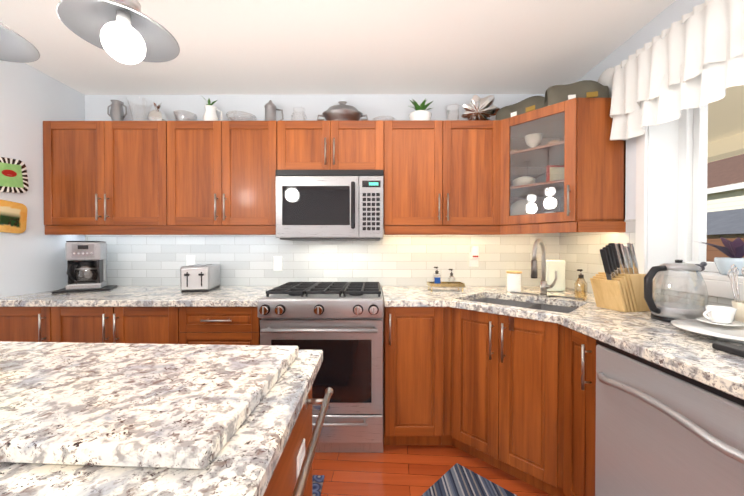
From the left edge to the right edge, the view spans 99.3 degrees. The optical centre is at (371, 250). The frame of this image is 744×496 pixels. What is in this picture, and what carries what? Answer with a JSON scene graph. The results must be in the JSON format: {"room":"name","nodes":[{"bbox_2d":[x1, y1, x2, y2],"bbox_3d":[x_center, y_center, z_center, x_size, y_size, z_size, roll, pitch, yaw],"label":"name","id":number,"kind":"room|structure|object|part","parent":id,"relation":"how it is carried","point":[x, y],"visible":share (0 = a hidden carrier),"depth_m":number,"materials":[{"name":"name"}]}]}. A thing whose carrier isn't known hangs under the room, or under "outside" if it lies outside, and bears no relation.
{"room":"kitchen","nodes":[
{"label":"kitchen","id":0,"kind":"room"},
{"bbox_2d":[0,60,84,297],"bbox_3d":[-2.348,0.001,0.098,0.100,2.440,4.870,0,1,0],"label":"wall","id":1,"kind":"structure","parent":0,"point":[32,255],"depth_m":2.13,"materials":[{"name":"white paint"}]},
{"bbox_2d":[0,199,26,233],"bbox_3d":[-2.278,-0.214,1.980,0.024,0.200,0.200,0,-3,0],"label":"plate","id":2,"kind":"object","parent":1,"relation":"attached to","point":[13,217],"visible":0.94,"depth_m":1.99,"materials":[{"name":"orange ceramic"}]},
{"bbox_2d":[0,157,28,192],"bbox_3d":[-2.278,-0.474,1.978,0.024,0.215,0.215,0,7,0],"label":"plate","id":3,"kind":"object","parent":1,"relation":"attached to","point":[13,176],"visible":0.88,"depth_m":2.00,"materials":[{"name":"ceramic"}]},
{"bbox_2d":[85,94,544,304],"bbox_3d":[-0.295,-0.025,2.586,4.190,2.440,0.120,0,1,0],"label":"wall","id":4,"kind":"structure","parent":0,"point":[386,106],"depth_m":2.52,"materials":[{"name":"white paint"}]},
{"bbox_2d":[43,121,178,229],"bbox_3d":[-1.828,-0.543,2.359,0.921,0.730,0.328,0,1,0],"label":"upper cabinet","id":5,"kind":"object","parent":4,"relation":"attached to","point":[98,175],"depth_m":2.20,"materials":[{"name":"brown wood"}]},
{"bbox_2d":[107,100,126,120],"bbox_3d":[-1.910,-1.013,2.371,0.147,0.209,0.090,0,1,0],"label":"vase","id":6,"kind":"object","parent":5,"relation":"on","point":[116,111],"visible":0.73,"depth_m":2.35,"materials":[{"name":"grey"}]},
{"bbox_2d":[126,95,152,120],"bbox_3d":[-1.740,-1.017,2.370,0.164,0.218,0.164,0,1,0],"label":"glass vase","id":7,"kind":"object","parent":5,"relation":"on","point":[133,115],"visible":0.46,"depth_m":2.37,"materials":[{"name":"clear glass"}]},
{"bbox_2d":[147,102,166,120],"bbox_3d":[-1.608,-1.012,2.370,0.124,0.208,0.124,0,1,0],"label":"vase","id":8,"kind":"object","parent":5,"relation":"on","point":[157,114],"visible":0.62,"depth_m":2.33,"materials":[{"name":"white ceramic"}]},
{"bbox_2d":[173,110,196,120],"bbox_3d":[-1.397,-0.965,2.370,0.158,0.112,0.158,0,1,0],"label":"glass bowl","id":9,"kind":"object","parent":5,"relation":"on","point":[178,118],"visible":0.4,"depth_m":2.32,"materials":[{"name":"clear glass"}]},
{"bbox_2d":[175,121,278,229],"bbox_3d":[-1.072,-0.543,2.357,0.826,0.730,0.328,0,1,0],"label":"upper cabinet","id":10,"kind":"object","parent":4,"relation":"attached to","point":[225,171],"depth_m":2.20,"materials":[{"name":"brown wood"}]},
{"bbox_2d":[203,98,221,120],"bbox_3d":[-1.196,-1.032,2.369,0.151,0.247,0.110,0,1,0],"label":"pitcher","id":11,"kind":"object","parent":10,"relation":"on","point":[210,113],"visible":0.67,"depth_m":2.33,"materials":[{"name":"white ceramic"}]},
{"bbox_2d":[226,111,256,120],"bbox_3d":[-0.976,-0.956,2.369,0.216,0.096,0.216,0,1,0],"label":"glass bowl","id":12,"kind":"object","parent":10,"relation":"on","point":[254,117],"visible":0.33,"depth_m":2.30,"materials":[{"name":"clear glass"}]},
{"bbox_2d":[264,100,283,120],"bbox_3d":[-0.737,-1.019,2.367,0.151,0.222,0.106,0,1,0],"label":"tankard","id":13,"kind":"object","parent":10,"relation":"on","point":[270,110],"visible":0.69,"depth_m":2.33,"materials":[{"name":"grey metal"}]},
{"bbox_2d":[85,228,556,285],"bbox_3d":[-0.395,0.046,2.523,3.790,0.471,0.008,0,1,0],"label":"backsplash","id":14,"kind":"structure","parent":4,"relation":"attached to","point":[247,260],"depth_m":2.52,"materials":[{"name":"tile"}]},
{"bbox_2d":[186,255,194,265],"bbox_3d":[-1.443,0.091,2.519,0.072,0.116,0.007,0,1,0],"label":"electrical outlet plate","id":15,"kind":"object","parent":14,"relation":"attached to","point":[190,259],"depth_m":2.52,"materials":[{"name":"white plastic"}]},
{"bbox_2d":[273,256,282,270],"bbox_3d":[-0.749,0.101,2.516,0.072,0.116,0.007,0,1,0],"label":"electrical outlet plate","id":16,"kind":"object","parent":14,"relation":"attached to","point":[277,260],"depth_m":2.51,"materials":[{"name":"white plastic"}]},
{"bbox_2d":[469,246,478,266],"bbox_3d":[0.809,0.043,2.493,0.072,0.163,0.044,0,1,0],"label":"electrical outlet plate","id":17,"kind":"object","parent":14,"relation":"attached to","point":[473,258],"depth_m":2.48,"materials":[{"name":"white plastic"}]},
{"bbox_2d":[279,120,382,169],"bbox_3d":[-0.288,-0.733,2.353,0.742,0.350,0.328,0,1,0],"label":"upper cabinet","id":18,"kind":"object","parent":4,"relation":"attached to","point":[303,145],"depth_m":2.19,"materials":[{"name":"brown wood"}]},
{"bbox_2d":[291,107,306,120],"bbox_3d":[-0.545,-0.984,2.367,0.119,0.152,0.118,0,1,0],"label":"glass pitcher","id":19,"kind":"object","parent":18,"relation":"on","point":[295,116],"visible":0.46,"depth_m":2.35,"materials":[{"name":"clear glass"}]},
{"bbox_2d":[276,170,382,240],"bbox_3d":[-0.288,-0.317,2.321,0.734,0.474,0.399,0,1,0],"label":"microwave","id":20,"kind":"object","parent":18,"relation":"attached to","point":[329,205],"visible":1,"depth_m":2.15,"materials":[{"name":"metal"}]},
{"bbox_2d":[317,101,367,120],"bbox_3d":[-0.220,-1.013,2.366,0.385,0.210,0.191,0,1,0],"label":"tureen","id":21,"kind":"object","parent":18,"relation":"on","point":[342,111],"visible":0.67,"depth_m":2.30,"materials":[{"name":"grey metal"}]},
{"bbox_2d":[372,116,395,120],"bbox_3d":[0.090,-0.941,2.365,0.180,0.066,0.180,0,1,0],"label":"glass bowl","id":22,"kind":"object","parent":18,"relation":"on","point":[383,118],"visible":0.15,"depth_m":2.30,"materials":[{"name":"clear glass"}]},
{"bbox_2d":[383,120,514,229],"bbox_3d":[0.513,-0.542,2.330,0.860,0.730,0.372,0,1,0],"label":"upper cabinet","id":23,"kind":"object","parent":4,"relation":"attached to","point":[438,174],"depth_m":2.20,"materials":[{"name":"brown wood"}]},
{"bbox_3d":[-0.696,-0.145,2.214,3.186,0.062,0.020,0,1,0],"label":"light rail","id":24,"kind":"part","parent":23,"relation":"part of","materials":[{"name":"brown wood"}]},
{"bbox_2d":[409,98,432,119],"bbox_3d":[0.369,-1.025,2.365,0.202,0.232,0.191,0,1,0],"label":"decorative plant","id":25,"kind":"object","parent":23,"relation":"on","point":[421,112],"visible":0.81,"depth_m":2.31,"materials":[{"name":"white ceramic"}]},
{"bbox_2d":[444,104,459,119],"bbox_3d":[0.600,-0.991,2.363,0.119,0.165,0.116,0,1,0],"label":"decorative vase","id":26,"kind":"object","parent":23,"relation":"on","point":[453,113],"visible":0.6,"depth_m":2.34,"materials":[{"name":"clear glass"}]},
{"bbox_2d":[461,95,499,119],"bbox_3d":[0.820,-1.024,2.370,0.287,0.232,0.129,0,1,0],"label":"dish","id":27,"kind":"object","parent":23,"relation":"on","point":[477,107],"visible":0.92,"depth_m":2.34,"materials":[{"name":"silver metal"}]},
{"bbox_2d":[503,98,582,217],"bbox_3d":[1.049,-0.567,2.027,0.321,0.668,0.340,0,1,0],"label":"upper cabinet","id":28,"kind":"object","parent":4,"relation":"attached to","point":[560,167],"depth_m":2.10,"materials":[{"name":"brown wood"}]},
{"bbox_2d":[495,80,609,119],"bbox_3d":[1.180,-0.990,2.141,0.574,0.168,0.469,0,1,0],"label":"baskets","id":29,"kind":"object","parent":28,"relation":"on","point":[555,94],"visible":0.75,"depth_m":1.99,"materials":[{"name":"paint"}]},
{"bbox_2d":[597,67,613,97],"bbox_3d":[1.476,-1.014,1.960,0.072,0.213,0.224,0,1,0],"label":"plate","id":30,"kind":"object","parent":28,"relation":"on","point":[605,78],"visible":0.31,"depth_m":1.95,"materials":[{"name":"white ceramic"}]},
{"bbox_2d":[0,0,675,94],"bbox_3d":[-0.303,-1.259,0.088,4.190,0.080,5.090,0,1,0],"label":"ceiling","id":31,"kind":"structure","parent":0,"point":[265,47],"depth_m":1.91,"materials":[{"name":"white paint"}]},
{"bbox_2d":[312,433,551,495],"bbox_3d":[-0.303,1.250,0.114,4.190,0.060,5.090,0,1,0],"label":"floor","id":32,"kind":"structure","parent":0,"point":[404,470],"depth_m":1.73,"materials":[{"name":"brown wood"}]},
{"bbox_2d":[0,307,59,341],"bbox_3d":[-2.067,0.762,2.209,0.440,0.874,0.658,0,1,0],"label":"base cabinet","id":33,"kind":"object","parent":32,"relation":"on","point":[17,324],"depth_m":1.88,"materials":[{"name":"brown wood"}]},
{"bbox_2d":[0,286,277,306],"bbox_3d":[-1.476,0.304,2.187,1.626,0.038,0.688,0,1,0],"label":"countertop","id":34,"kind":"structure","parent":33,"relation":"on","point":[174,296],"depth_m":1.92,"materials":[{"name":"stone"}]},
{"bbox_2d":[51,241,117,293],"bbox_3d":[-2.080,0.106,2.309,0.310,0.354,0.280,0,1,-31],"label":"coffee maker","id":35,"kind":"object","parent":34,"relation":"on","point":[87,266],"visible":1,"depth_m":2.25,"materials":[{"name":"silver plastic"}]},
{"bbox_2d":[180,264,219,292],"bbox_3d":[-1.249,0.193,2.311,0.190,0.181,0.320,0,1,-12],"label":"toaster","id":36,"kind":"object","parent":34,"relation":"on","point":[200,278],"visible":1,"depth_m":2.18,"materials":[{"name":"metal"}]},
{"bbox_2d":[60,307,179,343],"bbox_3d":[-1.556,0.762,2.207,0.818,0.874,0.658,0,1,0],"label":"base cabinet","id":37,"kind":"object","parent":32,"relation":"on","point":[144,325],"depth_m":1.88,"materials":[{"name":"brown wood"}]},
{"bbox_2d":[180,307,260,344],"bbox_3d":[-0.936,0.762,2.205,0.540,0.874,0.658,0,1,0],"label":"base cabinet","id":38,"kind":"object","parent":32,"relation":"on","point":[198,325],"depth_m":1.87,"materials":[{"name":"brown wood"}]},
{"bbox_2d":[264,362,332,495],"bbox_3d":[-0.968,0.782,0.176,1.717,0.876,1.520,0,1,0],"label":"kitchen island","id":39,"kind":"object","parent":32,"relation":"on","point":[292,476],"depth_m":0.69,"materials":[{"name":"brown wood"}]},
{"bbox_2d":[0,350,322,495],"bbox_3d":[-1.004,0.325,0.172,1.708,0.038,1.580,0,1,0],"label":"island countertop","id":40,"kind":"structure","parent":39,"relation":"on","point":[244,465],"depth_m":0.44,"materials":[{"name":"white stone"}]},
{"bbox_2d":[0,341,298,468],"bbox_3d":[-0.692,0.285,0.687,0.969,0.030,0.504,0,1,0],"label":"granite slab","id":41,"kind":"object","parent":40,"relation":"on","point":[184,406],"visible":1,"depth_m":0.58,"materials":[{"name":"white stone"}]},
{"bbox_2d":[312,475,324,495],"bbox_3d":[-0.613,1.202,1.430,0.720,0.008,0.520,0,1,0],"label":"area rug","id":42,"kind":"object","parent":32,"relation":"on","point":[317,482],"visible":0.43,"depth_m":1.62,"materials":[{"name":"blue fabric"}]},
{"bbox_2d":[258,282,383,451],"bbox_3d":[-0.295,0.721,2.137,0.726,0.957,0.733,0,1,0],"label":"range","id":43,"kind":"object","parent":32,"relation":"on","point":[339,325],"visible":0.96,"depth_m":1.85,"materials":[{"name":"metal"}]},
{"bbox_2d":[383,307,443,444],"bbox_3d":[0.278,0.762,2.201,0.404,0.874,0.658,0,1,0],"label":"base cabinet","id":44,"kind":"object","parent":32,"relation":"on","point":[413,337],"depth_m":1.87,"materials":[{"name":"brown wood"}]},
{"bbox_2d":[381,286,444,306],"bbox_3d":[0.448,0.405,2.182,0.750,0.239,0.688,0,1,0],"label":"countertop","id":45,"kind":"structure","parent":44,"relation":"on","point":[393,296],"depth_m":1.95,"materials":[{"name":"stone"}]},
{"bbox_2d":[425,239,743,399],"bbox_3d":[0.961,0.235,1.039,1.064,0.601,2.968,0,1,0],"label":"countertop","id":46,"kind":"structure","parent":44,"relation":"on","point":[670,346],"depth_m":1.27,"materials":[{"name":"stone"}]},
{"bbox_2d":[427,267,464,291],"bbox_3d":[0.524,0.198,2.261,0.240,0.172,0.130,0,1,0],"label":"soap tray","id":47,"kind":"object","parent":46,"relation":"on","point":[437,283],"visible":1,"depth_m":2.24,"materials":[{"name":"beige wood"}]},
{"bbox_2d":[506,271,521,291],"bbox_3d":[0.999,0.213,2.224,0.102,0.142,0.102,0,1,0],"label":"canister","id":48,"kind":"object","parent":46,"relation":"on","point":[514,281],"visible":0.98,"depth_m":2.19,"materials":[{"name":"white ceramic"}]},
{"bbox_2d":[472,298,576,312],"bbox_3d":[0.857,0.383,1.846,0.750,0.289,0.750,0,1,0],"label":"sink","id":49,"kind":"object","parent":46,"relation":"in","point":[487,305],"depth_m":1.88,"materials":[{"name":"metal"}]},
{"bbox_2d":[531,239,556,297],"bbox_3d":[1.033,0.107,1.923,0.196,0.362,0.167,0,1,0],"label":"faucet","id":50,"kind":"object","parent":46,"relation":"on","point":[534,268],"depth_m":1.95,"materials":[{"name":"silver metal"}]},
{"bbox_2d":[510,291,582,299],"bbox_3d":[1.108,0.283,2.027,0.035,0.006,0.420,-1,1,-45],"label":"ledge","id":51,"kind":"object","parent":46,"relation":"on","point":[549,295],"visible":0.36,"depth_m":1.99,"materials":[{"name":"white stone"}]},
{"bbox_2d":[546,260,564,290],"bbox_3d":[1.294,0.174,2.253,0.130,0.220,0.080,0,1,0],"label":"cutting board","id":52,"kind":"object","parent":46,"relation":"on","point":[553,266],"visible":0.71,"depth_m":2.21,"materials":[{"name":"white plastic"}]},
{"bbox_2d":[574,269,587,300],"bbox_3d":[1.228,0.198,1.858,0.064,0.180,0.064,0,1,0],"label":"soap dispenser","id":53,"kind":"object","parent":46,"relation":"on","point":[580,277],"visible":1,"depth_m":1.85,"materials":[{"name":"orange glass"}]},
{"bbox_2d":[590,243,649,311],"bbox_3d":[1.230,0.126,1.579,0.273,0.330,0.150,0,1,-12],"label":"knife block","id":54,"kind":"object","parent":46,"relation":"on","point":[616,286],"visible":0.96,"depth_m":1.52,"materials":[{"name":"brown wood"}]},
{"bbox_2d":[644,260,708,321],"bbox_3d":[1.274,0.165,1.343,0.231,0.256,0.176,0,1,0],"label":"kettle","id":55,"kind":"object","parent":46,"relation":"on","point":[666,311],"visible":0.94,"depth_m":1.33,"materials":[{"name":"clear glass"}]},
{"bbox_2d":[671,319,743,343],"bbox_3d":[1.236,0.281,1.064,0.336,0.030,0.336,0,1,0],"label":"plate","id":56,"kind":"object","parent":46,"relation":"on","point":[732,333],"visible":0.94,"depth_m":1.10,"materials":[{"name":"white ceramic"}]},
{"bbox_2d":[696,305,743,325],"bbox_3d":[1.278,0.221,1.098,0.150,0.100,0.225,0,1,0],"label":"cups","id":57,"kind":"object","parent":56,"relation":"on","point":[722,315],"visible":1,"depth_m":1.13,"materials":[{"name":"white ceramic"}]},
{"bbox_2d":[712,343,743,356],"bbox_3d":[1.060,0.289,0.885,0.050,0.018,0.160,0,1,0],"label":"remote","id":58,"kind":"object","parent":46,"relation":"on","point":[732,349],"visible":0.98,"depth_m":0.92,"materials":[{"name":"black plastic"}]},
{"bbox_2d":[727,264,743,322],"bbox_3d":[1.430,0.173,1.198,0.119,0.243,0.106,0,1,0],"label":"utensil holder","id":59,"kind":"object","parent":46,"relation":"on","point":[738,304],"visible":0.92,"depth_m":1.20,"materials":[{"name":"beige ceramic"}]},
{"bbox_2d":[421,463,516,495],"bbox_3d":[0.370,1.203,1.326,0.800,0.008,0.500,-1,1,-45],"label":"area rug","id":60,"kind":"object","parent":32,"relation":"on","point":[456,479],"visible":1,"depth_m":1.61,"materials":[{"name":"fabric"}]},
{"bbox_2d":[444,307,571,495],"bbox_3d":[0.668,0.768,1.646,0.481,0.874,0.522,0,1,0],"label":"base cabinet","id":61,"kind":"object","parent":32,"relation":"on","point":[514,396],"depth_m":1.63,"materials":[{"name":"brown wood"}]},
{"bbox_2d":[568,330,597,495],"bbox_3d":[1.183,0.771,1.347,0.623,0.874,0.236,0,1,0],"label":"base cabinet","id":62,"kind":"object","parent":32,"relation":"on","point":[582,393],"depth_m":1.31,"materials":[{"name":"brown wood"}]},
{"bbox_2d":[595,340,743,495],"bbox_3d":[1.146,0.776,0.927,0.695,0.872,0.602,0,1,0],"label":"dishwasher","id":63,"kind":"object","parent":32,"relation":"on","point":[662,431],"visible":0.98,"depth_m":0.94,"materials":[{"name":"silver metal"}]},
{"bbox_2d":[577,0,743,300],"bbox_3d":[1.634,0.001,0.085,0.316,2.440,4.870,0,1,0],"label":"wall","id":64,"kind":"structure","parent":0,"point":[651,192],"depth_m":1.71,"materials":[{"name":"white paint"}]},
{"bbox_2d":[557,219,741,320],"bbox_3d":[1.492,0.060,1.206,0.008,0.471,2.610,0,1,0],"label":"backsplash","id":65,"kind":"structure","parent":64,"relation":"attached to","point":[579,250],"depth_m":2.15,"materials":[{"name":"tile"}]},
{"bbox_2d":[610,0,743,139],"bbox_3d":[1.431,-0.834,0.969,0.124,0.449,1.754,0,1,0],"label":"valance curtain","id":66,"kind":"object","parent":64,"relation":"attached to","point":[695,59],"visible":0.98,"depth_m":1.44,"materials":[{"name":"fabric"}]},
{"bbox_2d":[677,104,718,272],"bbox_3d":[1.698,-0.418,0.956,0.085,1.060,1.520,0,1,0],"label":"window","id":67,"kind":"structure","parent":64,"relation":"in","point":[692,172],"depth_m":1.66,"materials":[{"name":"white plastic"}]},
{"bbox_2d":[695,237,743,275],"bbox_3d":[1.558,0.014,1.378,0.306,0.181,0.192,0,1,0],"label":"potted plant","id":68,"kind":"object","parent":64,"relation":"on","point":[733,251],"visible":0.88,"depth_m":1.37,"materials":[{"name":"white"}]},
{"label":"outside","id":69,"kind":"structure","parent":0,"visible":0},
{"bbox_3d":[30.948,1.672,4.874,58.280,0.100,70.000,0,1,0],"label":"ground","id":70,"kind":"structure","parent":69,"visible":0},
{"bbox_2d":[706,238,743,261],"bbox_3d":[6.021,0.727,2.944,0.080,1.830,18.000,0,1,0],"label":"fence","id":71,"kind":"object","parent":70,"relation":"on","point":[712,252],"depth_m":5.53,"materials":[{"name":"brown wood"}]},
{"bbox_2d":[707,154,743,211],"bbox_3d":[16.833,-1.435,12.887,8.920,5.950,18.360,0,1,0],"label":"house","id":72,"kind":"structure","parent":70,"relation":"on","point":[725,184],"depth_m":11.70,"materials":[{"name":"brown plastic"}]},
{"bbox_2d":[707,85,743,162],"bbox_3d":[2.637,0.242,1.449,1.680,2.830,9.000,0,1,0],"label":"porch","id":73,"kind":"object","parent":70,"relation":"on","point":[725,126],"depth_m":2.66,"materials":[{"name":"beige"}]},
{"bbox_2d":[707,208,743,238],"bbox_3d":[8.495,0.313,7.182,3.600,2.570,8.500,0,1,0],"label":"shed","id":74,"kind":"object","parent":70,"relation":"on","point":[726,224],"depth_m":6.57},
{"bbox_3d":[-1.175,-1.076,1.048,1.400,0.303,0.100,0,1,0],"label":"light bar","id":75,"kind":"object","parent":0,"visible":0},
{"bbox_2d":[0,22,39,62],"bbox_3d":[-1.335,-0.776,1.052,0.318,0.294,0.318,0,1,0],"label":"pendant light","id":76,"kind":"object","parent":75,"relation":"hanging from","point":[16,47],"visible":1,"depth_m":1.16,"materials":[{"name":"silver metal"}]},
{"bbox_2d":[56,0,179,64],"bbox_3d":[-0.825,-0.776,1.050,0.318,0.294,0.318,0,1,0],"label":"pendant light","id":77,"kind":"object","parent":75,"relation":"hanging from","point":[126,32],"visible":1,"depth_m":1.03,"materials":[{"name":"nickel"},{"name":"frosted white glass"}]}
]}

